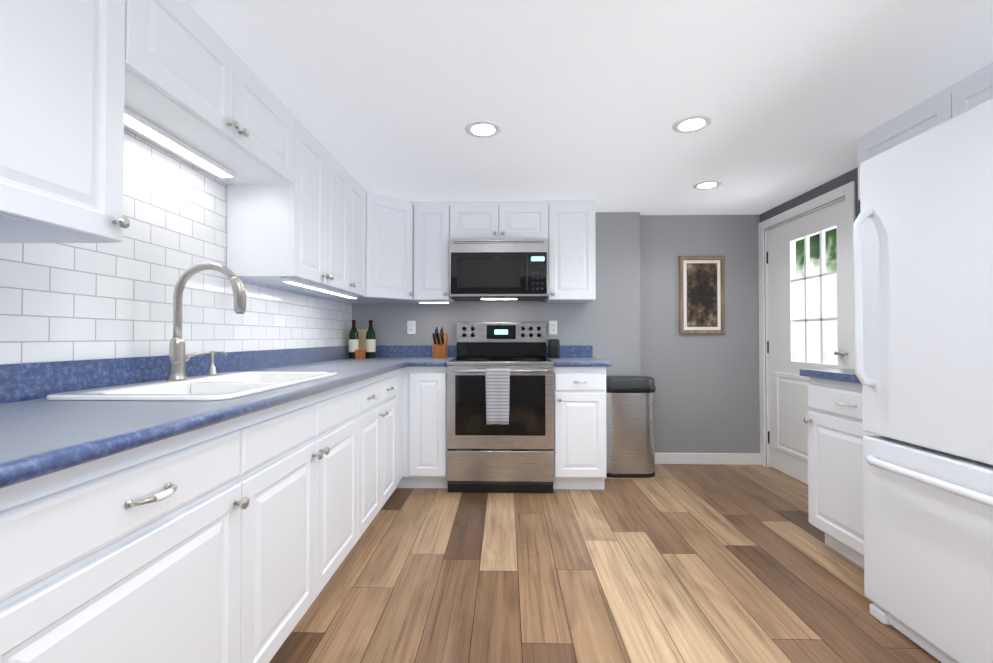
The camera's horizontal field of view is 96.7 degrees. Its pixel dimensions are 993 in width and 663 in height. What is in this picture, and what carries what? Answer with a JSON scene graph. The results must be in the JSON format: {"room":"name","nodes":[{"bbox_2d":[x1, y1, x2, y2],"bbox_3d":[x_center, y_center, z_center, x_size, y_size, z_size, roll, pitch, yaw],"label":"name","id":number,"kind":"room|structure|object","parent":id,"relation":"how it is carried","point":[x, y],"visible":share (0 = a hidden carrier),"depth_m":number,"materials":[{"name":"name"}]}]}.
{"room":"kitchen","nodes":[
{"label":"kitchen","id":0,"kind":"room"},
{"bbox_2d":[352,212,759,452],"bbox_3d":[0.573,0.066,3.818,3.610,2.135,0.220,0,-1,1],"label":"wall","id":1,"kind":"structure","parent":0,"point":[625,322],"depth_m":3.77,"materials":[{"name":"grey paint"}]},
{"bbox_2d":[0,0,135,242],"bbox_3d":[-1.128,-0.634,0.962,0.316,0.802,0.385,0,-1,1],"label":"upper cabinet","id":2,"kind":"object","parent":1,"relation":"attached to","point":[78,76],"depth_m":1.00,"materials":[{"name":"white paint"}]},
{"bbox_2d":[136,0,299,187],"bbox_3d":[-1.114,-0.860,1.613,0.316,0.333,0.912,0,-1,1],"label":"upper cabinet","id":3,"kind":"object","parent":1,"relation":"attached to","point":[191,85],"depth_m":1.53,"materials":[{"name":"white paint"}]},
{"bbox_2d":[124,107,236,178],"bbox_3d":[-1.178,-0.683,1.625,0.065,0.020,0.620,0,-1,1],"label":"light","id":4,"kind":"object","parent":3,"relation":"attached to","point":[140,124],"visible":0.64,"depth_m":1.60,"materials":[{"name":"glowing light diffuser"},{"name":"white plastic"}]},
{"bbox_2d":[227,121,351,295],"bbox_3d":[-1.096,-0.636,2.424,0.316,0.762,0.717,0,-1,1],"label":"upper cabinet","id":5,"kind":"object","parent":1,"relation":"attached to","point":[304,233],"depth_m":2.16,"materials":[{"name":"white paint"}]},
{"bbox_2d":[281,278,357,298],"bbox_3d":[-0.963,-0.242,2.517,0.105,0.018,1.038,0,-1,1],"label":"under-cabinet light","id":6,"kind":"object","parent":5,"relation":"attached to","point":[311,286],"depth_m":2.41,"materials":[{"name":"white paint"}]},
{"bbox_2d":[320,176,367,299],"bbox_3d":[-1.085,-0.629,2.963,0.316,0.762,0.360,0,-1,1],"label":"upper cabinet","id":7,"kind":"object","parent":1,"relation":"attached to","point":[359,194],"depth_m":3.01,"materials":[{"name":"white paint"}]},
{"bbox_2d":[338,300,411,303],"bbox_3d":[-0.944,-0.623,3.443,0.577,0.762,0.607,0,-1,1],"label":"upper cabinet","id":8,"kind":"object","parent":1,"relation":"attached to","point":[348,301],"depth_m":3.53,"materials":[{"name":"white paint"}]},
{"bbox_2d":[368,191,415,299],"bbox_3d":[-0.791,-0.626,3.267,0.284,0.760,0.284,0,-1,1],"label":"upper cabinet","id":9,"kind":"object","parent":1,"relation":"attached to","point":[391,220],"depth_m":3.26,"materials":[{"name":"white paint"}]},
{"bbox_2d":[407,321,415,333],"bbox_3d":[-0.721,-0.033,3.732,0.072,0.116,0.008,0,-1,1],"label":"electrical outlet plate","id":10,"kind":"object","parent":1,"relation":"attached to","point":[411,327],"visible":1,"depth_m":3.73,"materials":[{"name":"white plastic"}]},
{"bbox_2d":[412,201,454,302],"bbox_3d":[-0.504,-0.621,3.563,0.294,0.762,0.348,0,-1,1],"label":"upper cabinet","id":11,"kind":"object","parent":1,"relation":"attached to","point":[430,245],"depth_m":3.39,"materials":[{"name":"white paint"}]},
{"bbox_2d":[418,301,448,302],"bbox_3d":[-0.478,-0.232,3.340,0.243,0.018,0.100,0,-1,1],"label":"under-cabinet light","id":12,"kind":"object","parent":11,"relation":"attached to","point":[418,301],"depth_m":3.43,"materials":[{"name":"white paint"}]},
{"bbox_2d":[452,200,551,239],"bbox_3d":[0.021,-0.853,3.555,0.757,0.300,0.348,0,-1,1],"label":"upper cabinet","id":13,"kind":"object","parent":1,"relation":"attached to","point":[530,219],"depth_m":3.38,"materials":[{"name":"white paint"}]},
{"bbox_2d":[449,239,547,300],"bbox_3d":[0.020,-0.473,3.500,0.745,0.438,0.441,0,-1,1],"label":"over-the-range microwave","id":14,"kind":"object","parent":13,"relation":"attached to","point":[498,269],"visible":1,"depth_m":3.31,"materials":[{"name":"silver metal"}]},
{"bbox_2d":[549,321,556,333],"bbox_3d":[0.474,-0.033,3.706,0.072,0.116,0.008,0,-1,1],"label":"electrical outlet plate","id":15,"kind":"object","parent":1,"relation":"attached to","point":[552,327],"visible":1,"depth_m":3.70,"materials":[{"name":"white plastic"}]},
{"bbox_2d":[544,200,595,302],"bbox_3d":[0.580,-0.622,3.540,0.361,0.762,0.348,0,-1,1],"label":"upper cabinet","id":16,"kind":"object","parent":1,"relation":"attached to","point":[571,249],"depth_m":3.37,"materials":[{"name":"white paint"}]},
{"bbox_2d":[679,256,724,333],"bbox_3d":[1.757,-0.312,3.772,0.381,0.665,0.026,0,-1,1],"label":"framed picture","id":17,"kind":"object","parent":1,"relation":"attached to","point":[701,294],"visible":0.98,"depth_m":3.77},
{"bbox_2d":[655,453,760,464],"bbox_3d":[1.531,1.085,3.718,1.450,0.095,0.113,0,-1,1],"label":"baseboard","id":18,"kind":"structure","parent":1,"relation":"attached to","point":[715,458],"depth_m":3.76,"materials":[{"name":"white paint"}]},
{"bbox_2d":[185,0,992,214],"bbox_3d":[0.460,-1.082,1.389,3.730,0.100,5.110,0,-1,1],"label":"ceiling","id":19,"kind":"structure","parent":0,"point":[596,100],"depth_m":1.83,"materials":[{"name":"white paint"}]},
{"bbox_2d":[465,121,500,137],"bbox_3d":[-0.067,-1.017,2.225,0.180,0.008,0.180,0,-1,1],"label":"recessed light","id":20,"kind":"object","parent":19,"relation":"in","point":[483,129],"visible":1,"depth_m":2.22,"materials":[{"name":"white paint"}]},
{"bbox_2d":[672,115,711,132],"bbox_3d":[0.962,-1.017,2.172,0.180,0.008,0.180,0,-1,1],"label":"recessed light","id":21,"kind":"object","parent":19,"relation":"in","point":[692,124],"visible":1,"depth_m":2.16,"materials":[{"name":"white paint"}]},
{"bbox_2d":[693,180,721,189],"bbox_3d":[1.451,-1.006,3.042,0.180,0.008,0.180,0,-1,1],"label":"recessed light","id":22,"kind":"object","parent":19,"relation":"in","point":[706,185],"visible":1,"depth_m":3.04,"materials":[{"name":"white paint"}]},
{"bbox_2d":[269,464,940,662],"bbox_3d":[0.460,1.153,1.361,3.730,0.100,5.110,0,-1,1],"label":"floor","id":23,"kind":"structure","parent":0,"point":[684,563],"depth_m":1.94,"materials":[{"name":"wood"}]},
{"bbox_2d":[0,413,251,662],"bbox_3d":[-0.987,0.657,0.878,0.600,0.880,0.630,0,-1,1],"label":"base cabinet","id":24,"kind":"object","parent":23,"relation":"on","point":[234,540],"depth_m":0.85,"materials":[{"name":"white paint"}]},
{"bbox_2d":[252,419,351,662],"bbox_3d":[-0.971,0.756,1.588,0.600,0.700,0.806,0,-1,1],"label":"base cabinet","id":25,"kind":"object","parent":23,"relation":"on","point":[302,468],"depth_m":1.47,"materials":[{"name":"white paint"}]},
{"bbox_2d":[252,369,399,547],"bbox_3d":[-0.953,0.676,2.417,0.600,0.880,0.850,0,-1,1],"label":"base cabinet","id":26,"kind":"object","parent":23,"relation":"on","point":[372,404],"depth_m":2.25,"materials":[{"name":"white paint"}]},
{"bbox_2d":[408,367,447,487],"bbox_3d":[-0.496,0.689,3.402,0.312,0.880,0.638,0,-1,1],"label":"base cabinet","id":27,"kind":"object","parent":23,"relation":"on","point":[427,386],"depth_m":3.09,"materials":[{"name":"white paint"}]},
{"bbox_2d":[0,262,456,488],"bbox_3d":[-0.827,0.057,1.501,0.893,0.620,4.467,0,-1,1],"label":"countertop","id":28,"kind":"structure","parent":27,"relation":"on","point":[56,416],"depth_m":1.25,"materials":[{"name":"blue laminate"}]},
{"bbox_2d":[349,320,358,357],"bbox_3d":[-1.144,0.061,3.535,0.076,0.306,0.075,0,-1,1],"label":"wine bottle","id":29,"kind":"object","parent":28,"relation":"on","point":[353,340],"visible":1,"depth_m":3.50,"materials":[{"name":"green glass"}]},
{"bbox_2d":[355,350,365,358],"bbox_3d":[-1.070,0.178,3.472,0.070,0.070,0.070,0,-1,1],"label":"wooden box","id":30,"kind":"object","parent":28,"relation":"on","point":[360,354],"visible":0.96,"depth_m":3.44,"materials":[{"name":"brown wood"}]},
{"bbox_2d":[357,329,367,349],"bbox_3d":[-1.127,0.098,3.693,0.140,0.234,0.049,0,-1,1],"label":"cutting board","id":31,"kind":"object","parent":28,"relation":"on","point":[362,338],"visible":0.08,"depth_m":3.69,"materials":[{"name":"brown wood"}]},
{"bbox_2d":[366,320,375,357],"bbox_3d":[-1.018,0.061,3.572,0.076,0.306,0.075,0,-1,1],"label":"wine bottle","id":32,"kind":"object","parent":28,"relation":"on","point":[370,343],"visible":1,"depth_m":3.54,"materials":[{"name":"green glass"}]},
{"bbox_2d":[433,327,447,357],"bbox_3d":[-0.456,0.088,3.529,0.100,0.251,0.231,0,-1,1],"label":"knife block","id":33,"kind":"object","parent":28,"relation":"on","point":[440,344],"visible":1,"depth_m":3.50,"materials":[{"name":"brown wood"}]},
{"bbox_2d":[447,323,553,492],"bbox_3d":[0.032,0.525,3.341,0.740,1.205,0.733,0,-1,1],"label":"range","id":34,"kind":"object","parent":23,"relation":"on","point":[515,454],"visible":0.98,"depth_m":3.04,"materials":[{"name":"silver metal"}]},
{"bbox_2d":[485,368,509,424],"bbox_3d":[0.007,0.436,2.985,0.165,0.374,0.057,0,-1,1],"label":"dish towel","id":35,"kind":"object","parent":34,"relation":"hanging from","point":[497,380],"visible":1,"depth_m":2.96,"materials":[{"name":"white fabric"}]},
{"bbox_2d":[553,367,606,489],"bbox_3d":[0.589,0.688,3.359,0.366,0.879,0.676,0,-1,1],"label":"base cabinet","id":36,"kind":"object","parent":23,"relation":"on","point":[579,449],"visible":0.98,"depth_m":3.06,"materials":[{"name":"white paint"}]},
{"bbox_2d":[546,345,611,366],"bbox_3d":[0.600,0.180,3.363,0.389,0.135,0.679,0,-1,1],"label":"countertop","id":37,"kind":"structure","parent":36,"relation":"on","point":[576,355],"depth_m":3.50,"materials":[{"name":"blue laminate"}]},
{"bbox_2d":[548,339,559,357],"bbox_3d":[0.462,0.138,3.569,0.092,0.154,0.092,0,-1,1],"label":"smart speaker","id":38,"kind":"object","parent":37,"relation":"on","point":[553,348],"visible":0.98,"depth_m":3.52},
{"bbox_2d":[606,376,655,477],"bbox_3d":[1.037,0.747,3.537,0.446,0.766,0.266,0,-1,1],"label":"trash can","id":39,"kind":"object","parent":23,"relation":"on","point":[630,429],"visible":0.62,"depth_m":3.41,"materials":[{"name":"grey metal"}]},
{"bbox_2d":[804,377,879,568],"bbox_3d":[1.904,0.672,2.038,0.626,0.879,0.565,0,-1,1],"label":"base cabinet","id":40,"kind":"object","parent":23,"relation":"on","point":[834,421],"visible":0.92,"depth_m":2.12,"materials":[{"name":"white paint"}]},
{"bbox_2d":[800,369,860,383],"bbox_3d":[1.913,0.164,2.053,0.607,0.135,0.588,0,-1,1],"label":"countertop","id":41,"kind":"structure","parent":40,"relation":"on","point":[847,375],"depth_m":2.17,"materials":[{"name":"blue laminate"}]},
{"bbox_2d":[853,98,992,662],"bbox_3d":[1.778,0.202,1.293,0.815,1.800,0.908,0,-1,1],"label":"refrigerator","id":42,"kind":"object","parent":23,"relation":"on","point":[923,278],"visible":1,"depth_m":1.46,"materials":[{"name":"white painted metal"},{"name":"white plastic"},{"name":"dark gray plastic"}]},
{"bbox_2d":[760,167,859,466],"bbox_3d":[2.264,0.035,1.336,0.120,2.135,4.870,0,-1,1],"label":"wall","id":43,"kind":"structure","parent":0,"point":[839,181],"depth_m":3.10,"materials":[{"name":"grey paint"}]},
{"bbox_2d":[766,200,847,484],"bbox_3d":[2.259,0.132,3.241,0.097,1.964,0.914,0,-1,1],"label":"exterior door","id":44,"kind":"structure","parent":43,"relation":"in","point":[789,409],"depth_m":3.36,"materials":[{"name":"white paint"}]},
{"bbox_2d":[758,181,855,466],"bbox_3d":[2.298,0.097,3.250,0.136,2.058,1.036,0,-1,1],"label":"door frame","id":45,"kind":"structure","parent":43,"relation":"attached to","point":[847,191],"depth_m":3.45,"materials":[{"name":"white paint"}]},
{"bbox_2d":[857,62,992,199],"bbox_3d":[2.026,-0.861,1.582,0.360,0.333,1.470,0,-1,1],"label":"upper cabinet","id":46,"kind":"object","parent":43,"relation":"attached to","point":[970,91],"visible":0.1,"depth_m":1.93,"materials":[{"name":"white paint"}]},
{"bbox_3d":[-1.345,0.036,1.414,0.120,2.135,5.110,0,-1,1],"label":"wall","id":47,"kind":"structure","parent":0,"visible":0},
{"bbox_2d":[0,128,351,363],"bbox_3d":[-1.280,-0.276,1.516,0.006,0.900,4.470,0,-1,1],"label":"tile backsplash","id":48,"kind":"structure","parent":47,"relation":"attached to","point":[71,301],"depth_m":1.62,"materials":[{"name":"white tile"}]},
{"label":"outside","id":49,"kind":"structure","parent":0,"visible":0},
{"bbox_2d":[796,228,837,364],"bbox_3d":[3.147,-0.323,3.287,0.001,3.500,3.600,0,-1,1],"label":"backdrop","id":50,"kind":"structure","parent":49,"point":[800,300],"depth_m":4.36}
]}

